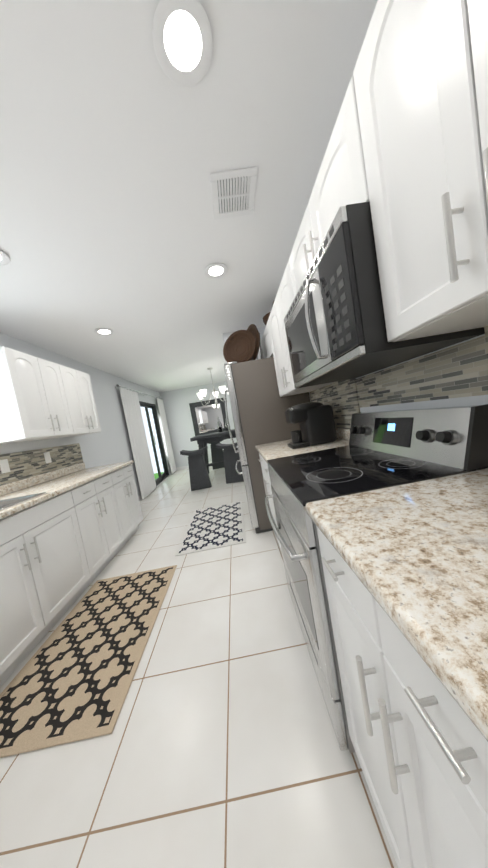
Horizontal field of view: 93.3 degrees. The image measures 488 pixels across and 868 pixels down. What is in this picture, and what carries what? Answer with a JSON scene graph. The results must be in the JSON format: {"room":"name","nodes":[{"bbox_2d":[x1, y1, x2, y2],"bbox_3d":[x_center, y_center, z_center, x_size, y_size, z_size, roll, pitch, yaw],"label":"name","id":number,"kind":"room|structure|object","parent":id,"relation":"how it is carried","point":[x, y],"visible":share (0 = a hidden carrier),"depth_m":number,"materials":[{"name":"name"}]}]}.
{"room":"kitchen","nodes":[
{"label":"kitchen","id":0,"kind":"room"},
{"bbox_2d":[0,332,170,496],"bbox_3d":[-2.191,0.231,2.264,0.120,2.440,9.840,-10,4,-2],"label":"wall","id":1,"kind":"structure","parent":0,"point":[109,443],"depth_m":3.68,"materials":[{"name":"white paint"}]},
{"bbox_2d":[0,443,82,484],"bbox_3d":[-2.022,0.409,0.287,0.008,0.259,5.520,-10,4,-2],"label":"backsplash","id":2,"kind":"structure","parent":1,"relation":"attached to","point":[26,464],"depth_m":2.36,"materials":[{"name":"tile"}]},
{"bbox_2d":[0,459,9,473],"bbox_3d":[-2.098,0.282,2.021,0.008,0.118,0.075,-10,4,-2],"label":"light switch","id":3,"kind":"object","parent":2,"relation":"attached to","point":[4,465],"visible":1,"depth_m":2.02,"materials":[{"name":"white plastic"}]},
{"bbox_2d":[44,452,51,462],"bbox_3d":[-2.120,0.255,2.490,0.008,0.118,0.075,-10,4,-2],"label":"light switch","id":4,"kind":"object","parent":2,"relation":"attached to","point":[47,457],"visible":1,"depth_m":2.48,"materials":[{"name":"white plastic"}]},
{"bbox_2d":[0,464,83,495],"bbox_3d":[-1.987,0.577,0.299,0.020,0.085,5.520,-10,4,-2],"label":"backsplash","id":5,"kind":"structure","parent":1,"relation":"attached to","point":[15,486],"depth_m":2.29,"materials":[{"name":"beige stone"}]},
{"bbox_2d":[0,346,100,443],"bbox_3d":[-2.049,-0.344,2.433,0.369,0.760,1.110,-10,4,-2],"label":"upper cabinet","id":6,"kind":"object","parent":1,"relation":"attached to","point":[41,399],"visible":1,"depth_m":2.15,"materials":[{"name":"white wood"}]},
{"bbox_2d":[115,384,163,399],"bbox_3d":[-2.404,-0.958,5.574,0.105,0.050,2.782,-10,4,-2],"label":"rail","id":7,"kind":"object","parent":1,"relation":"attached to","point":[117,385],"visible":0.83,"depth_m":4.94,"materials":[{"name":"silver metal"}]},
{"bbox_2d":[119,388,155,499],"bbox_3d":[-2.162,0.176,4.779,0.047,2.170,0.820,-10,4,-2],"label":"curtain","id":8,"kind":"object","parent":7,"relation":"hanging from","point":[138,439],"visible":1,"depth_m":4.70,"materials":[{"name":"white fabric"}]},
{"bbox_2d":[157,398,175,473],"bbox_3d":[-2.253,0.061,6.749,0.047,2.170,0.530,-10,4,-2],"label":"curtain","id":9,"kind":"object","parent":7,"relation":"hanging from","point":[166,435],"visible":1,"depth_m":6.68,"materials":[{"name":"white fabric"}]},
{"bbox_2d":[139,401,168,485],"bbox_3d":[-2.318,0.220,5.843,0.095,2.039,1.348,-10,4,-2],"label":"door frame","id":10,"kind":"structure","parent":1,"relation":"attached to","point":[161,478],"depth_m":6.31,"materials":[{"name":"grey"}]},
{"bbox_2d":[0,0,377,391],"bbox_3d":[-0.024,-1.415,2.268,4.960,0.050,9.840,-10,4,-2],"label":"ceiling","id":11,"kind":"structure","parent":0,"point":[118,145],"depth_m":1.08,"materials":[{"name":"white paint"}]},
{"bbox_2d":[0,250,9,265],"bbox_3d":[-1.514,-1.061,1.358,0.188,0.014,0.188,-10,4,-2],"label":"recessed light","id":12,"kind":"object","parent":11,"relation":"in","point":[4,259],"visible":1,"depth_m":1.41,"materials":[{"name":"white"}]},
{"bbox_2d":[94,328,113,335],"bbox_3d":[-1.549,-1.134,2.555,0.188,0.014,0.188,-10,4,-2],"label":"recessed light","id":13,"kind":"object","parent":11,"relation":"in","point":[103,331],"visible":1,"depth_m":2.55,"materials":[{"name":"white"}]},
{"bbox_2d":[152,0,212,86],"bbox_3d":[-0.194,-1.250,0.736,0.188,0.014,0.188,-10,4,-2],"label":"recessed light","id":14,"kind":"object","parent":11,"relation":"in","point":[182,39],"visible":1,"depth_m":0.73,"materials":[{"name":"white"}]},
{"bbox_2d":[197,368,229,406],"bbox_3d":[-0.676,-1.024,5.151,0.806,0.870,0.775,-10,4,-2],"label":"chandelier","id":15,"kind":"object","parent":11,"relation":"hanging from","point":[201,394],"visible":0.88,"depth_m":5.10,"materials":[{"name":"white glass"}]},
{"bbox_2d":[205,263,227,278],"bbox_3d":[-0.226,-1.319,1.863,0.188,0.014,0.188,-10,4,-2],"label":"recessed light","id":16,"kind":"object","parent":11,"relation":"in","point":[216,270],"visible":1,"depth_m":1.86,"materials":[{"name":"white"}]},
{"bbox_2d":[210,167,257,219],"bbox_3d":[-0.057,-1.312,1.270,0.240,0.010,0.260,-10,4,-2],"label":"ceiling vent","id":17,"kind":"object","parent":11,"relation":"in","point":[233,193],"visible":1,"depth_m":1.25,"materials":[{"name":"white metal"}]},
{"bbox_2d":[159,381,237,467],"bbox_3d":[-0.033,-0.473,7.196,4.720,2.440,0.120,-10,4,-2],"label":"wall","id":18,"kind":"structure","parent":0,"point":[178,417],"depth_m":7.05,"materials":[{"name":"white paint"}]},
{"bbox_2d":[176,461,211,470],"bbox_3d":[0.172,0.686,7.206,4.718,0.090,0.011,-10,4,-2],"label":"baseboard","id":19,"kind":"structure","parent":18,"relation":"attached to","point":[177,468],"depth_m":7.13,"materials":[{"name":"white wood"}]},
{"bbox_2d":[189,398,225,435],"bbox_3d":[-1.046,-0.481,7.062,1.080,1.100,0.050,-10,4,-2],"label":"mirror","id":20,"kind":"object","parent":18,"relation":"attached to","point":[204,419],"visible":0.67,"depth_m":7.05,"materials":[{"name":"grey wood"}]},
{"bbox_2d":[0,466,397,867],"bbox_3d":[0.404,1.033,2.431,4.960,0.050,9.840,-10,4,-2],"label":"floor","id":21,"kind":"structure","parent":0,"point":[218,747],"depth_m":0.88,"materials":[{"name":"tile"}]},
{"bbox_2d":[0,492,55,547],"bbox_3d":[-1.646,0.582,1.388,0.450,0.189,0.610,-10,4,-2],"label":"base cabinet","id":22,"kind":"object","parent":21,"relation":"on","point":[19,515],"depth_m":1.51,"materials":[{"name":"white wood"}]},
{"bbox_2d":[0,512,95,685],"bbox_3d":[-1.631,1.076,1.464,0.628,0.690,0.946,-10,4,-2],"label":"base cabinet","id":23,"kind":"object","parent":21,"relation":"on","point":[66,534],"depth_m":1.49,"materials":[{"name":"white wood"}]},
{"bbox_2d":[0,565,176,757],"bbox_3d":[-0.945,1.298,1.532,0.730,0.008,1.140,-10,4,-2],"label":"rug","id":24,"kind":"object","parent":21,"relation":"on","point":[71,681],"visible":1,"depth_m":1.28,"materials":[{"name":"beige fabric"}]},
{"bbox_2d":[52,472,127,576],"bbox_3d":[-1.684,0.932,2.238,0.628,0.890,0.620,-10,4,-2],"label":"base cabinet","id":25,"kind":"object","parent":21,"relation":"on","point":[98,505],"depth_m":2.19,"materials":[{"name":"white wood"}]},
{"bbox_2d":[0,460,133,499],"bbox_3d":[-1.760,0.463,2.387,0.653,0.040,1.362,-10,4,-2],"label":"countertop","id":26,"kind":"structure","parent":25,"relation":"on","point":[62,484],"depth_m":2.18,"materials":[{"name":"beige stone"}]},
{"bbox_2d":[112,464,142,539],"bbox_3d":[-1.711,0.899,2.812,0.628,0.890,0.530,-10,4,-2],"label":"base cabinet","id":27,"kind":"object","parent":21,"relation":"on","point":[130,508],"depth_m":2.81,"materials":[{"name":"white wood"}]},
{"bbox_2d":[180,446,211,490],"bbox_3d":[-0.913,0.682,4.556,0.500,0.815,0.300,-10,4,-2],"label":"stool","id":28,"kind":"object","parent":21,"relation":"on","point":[199,476],"visible":1,"depth_m":4.51,"materials":[{"name":"grey fabric"}]},
{"bbox_2d":[175,501,245,555],"bbox_3d":[-0.356,1.107,2.866,0.710,0.008,1.170,-10,4,-2],"label":"rug","id":29,"kind":"object","parent":21,"relation":"on","point":[214,527],"visible":0.98,"depth_m":2.68,"materials":[{"name":"white fabric"}]},
{"bbox_2d":[190,429,235,473],"bbox_3d":[-0.311,0.422,5.471,1.600,1.000,0.930,-10,4,-2],"label":"dining table","id":30,"kind":"object","parent":21,"relation":"on","point":[203,440],"visible":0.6,"depth_m":5.09,"materials":[{"name":"grey wood"}]},
{"bbox_2d":[217,417,222,431],"bbox_3d":[-0.575,-0.221,5.401,0.112,0.363,0.112,-10,4,-2],"label":"vase","id":31,"kind":"object","parent":30,"relation":"on","point":[219,426],"visible":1,"depth_m":5.36,"materials":[{"name":"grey glass"}]},
{"bbox_2d":[207,440,224,469],"bbox_3d":[-0.727,0.533,6.310,0.500,0.815,0.300,-10,4,-2],"label":"stool","id":32,"kind":"object","parent":21,"relation":"on","point":[217,455],"visible":0.6,"depth_m":6.26,"materials":[{"name":"grey fabric"}]},
{"bbox_2d":[216,442,243,483],"bbox_3d":[-0.225,0.559,4.600,0.500,0.815,0.300,-9,4,10],"label":"stool","id":33,"kind":"object","parent":21,"relation":"on","point":[231,458],"visible":0.69,"depth_m":4.55,"materials":[{"name":"grey fabric"}]},
{"bbox_2d":[224,357,309,533],"bbox_3d":[0.288,0.085,2.821,0.891,1.802,0.900,-10,4,-2],"label":"fridge","id":34,"kind":"object","parent":21,"relation":"on","point":[259,405],"visible":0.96,"depth_m":2.35,"materials":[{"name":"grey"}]},
{"bbox_2d":[223,324,261,362],"bbox_3d":[-0.026,-0.999,2.693,0.450,0.494,0.500,-10,4,-2],"label":"display tray","id":35,"kind":"object","parent":34,"relation":"on","point":[242,346],"visible":0.88,"depth_m":2.59,"materials":[{"name":"brown wood"}]},
{"bbox_2d":[255,428,349,550],"bbox_3d":[0.518,0.503,1.956,0.659,1.015,0.871,-10,4,-2],"label":"base cabinet","id":36,"kind":"object","parent":21,"relation":"on","point":[274,450],"visible":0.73,"depth_m":1.79,"materials":[{"name":"painted wood"},{"name":"brushed nickel"}]},
{"bbox_2d":[285,402,336,448],"bbox_3d":[0.500,-0.082,1.821,0.345,0.327,0.265,-10,4,-2],"label":"coffee maker","id":37,"kind":"object","parent":36,"relation":"on","point":[315,420],"visible":1,"depth_m":1.70,"materials":[{"name":"black plastic"}]},
{"bbox_2d":[265,404,487,752],"bbox_3d":[0.509,0.500,1.136,0.733,1.130,0.762,-10,4,-2],"label":"range","id":38,"kind":"object","parent":21,"relation":"on","point":[383,449],"visible":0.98,"depth_m":0.87,"materials":[{"name":"silver metal"}]},
{"bbox_2d":[317,528,487,867],"bbox_3d":[0.616,0.648,0.463,0.623,0.890,0.602,-10,4,-2],"label":"base cabinet","id":39,"kind":"object","parent":21,"relation":"on","point":[425,774],"depth_m":0.40,"materials":[{"name":"white wood"}]},
{"bbox_2d":[306,468,487,755],"bbox_3d":[0.581,0.266,-0.813,0.648,0.040,3.102,-10,4,-2],"label":"countertop","id":40,"kind":"structure","parent":39,"relation":"on","point":[419,550],"depth_m":0.39,"materials":[{"name":"beige stone"}]},
{"bbox_2d":[223,327,264,359],"bbox_3d":[1.245,-0.445,3.406,2.720,2.440,0.120,-10,4,-2],"label":"wall","id":41,"kind":"structure","parent":0,"point":[227,335],"depth_m":3.24,"materials":[{"name":"white paint"}]},
{"bbox_2d":[309,334,487,411],"bbox_3d":[0.852,-0.177,0.395,0.120,2.440,5.880,-10,4,-2],"label":"wall","id":42,"kind":"structure","parent":0,"point":[468,401],"depth_m":0.94,"materials":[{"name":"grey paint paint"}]},
{"bbox_2d":[258,327,269,358],"bbox_3d":[0.392,-1.020,2.780,0.318,0.315,0.964,-10,4,-2],"label":"upper cabinet","id":43,"kind":"object","parent":42,"relation":"attached to","point":[265,341],"depth_m":2.62,"materials":[{"name":"white wood"}]},
{"bbox_2d":[263,300,274,324],"bbox_3d":[0.350,-1.311,2.542,0.296,0.298,0.296,-10,4,-2],"label":"wicker basket","id":44,"kind":"object","parent":43,"relation":"on","point":[265,318],"visible":0.1,"depth_m":2.49,"materials":[{"name":"brown wicker"}]},
{"bbox_2d":[266,269,337,396],"bbox_3d":[0.473,-0.748,1.880,0.318,0.760,0.867,-10,4,-2],"label":"upper cabinet","id":45,"kind":"object","parent":42,"relation":"attached to","point":[275,326],"depth_m":1.90,"materials":[{"name":"white wood"}]},
{"bbox_2d":[286,76,369,303],"bbox_3d":[0.474,-0.907,1.052,0.318,0.340,0.760,-10,4,-2],"label":"upper cabinet","id":46,"kind":"object","parent":42,"relation":"attached to","point":[341,180],"depth_m":0.82,"materials":[{"name":"white wood"}]},
{"bbox_2d":[284,202,484,388],"bbox_3d":[0.469,-0.509,1.075,0.463,0.435,0.758,-10,4,-2],"label":"microwave","id":47,"kind":"object","parent":46,"relation":"attached to","point":[335,324],"visible":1,"depth_m":0.77,"materials":[{"name":"black plastic"}]},
{"bbox_2d":[310,326,487,428],"bbox_3d":[0.810,-0.115,-0.007,0.008,0.354,4.735,-10,4,-2],"label":"backsplash","id":48,"kind":"structure","parent":42,"relation":"attached to","point":[458,370],"depth_m":1.00,"materials":[{"name":"tile"}]},
{"bbox_2d":[353,0,487,341],"bbox_3d":[0.541,-0.662,0.396,0.318,0.760,0.580,-10,4,-2],"label":"upper cabinet","id":49,"kind":"object","parent":42,"relation":"attached to","point":[420,74],"visible":1,"depth_m":0.48,"materials":[{"name":"white wood"}]}
]}

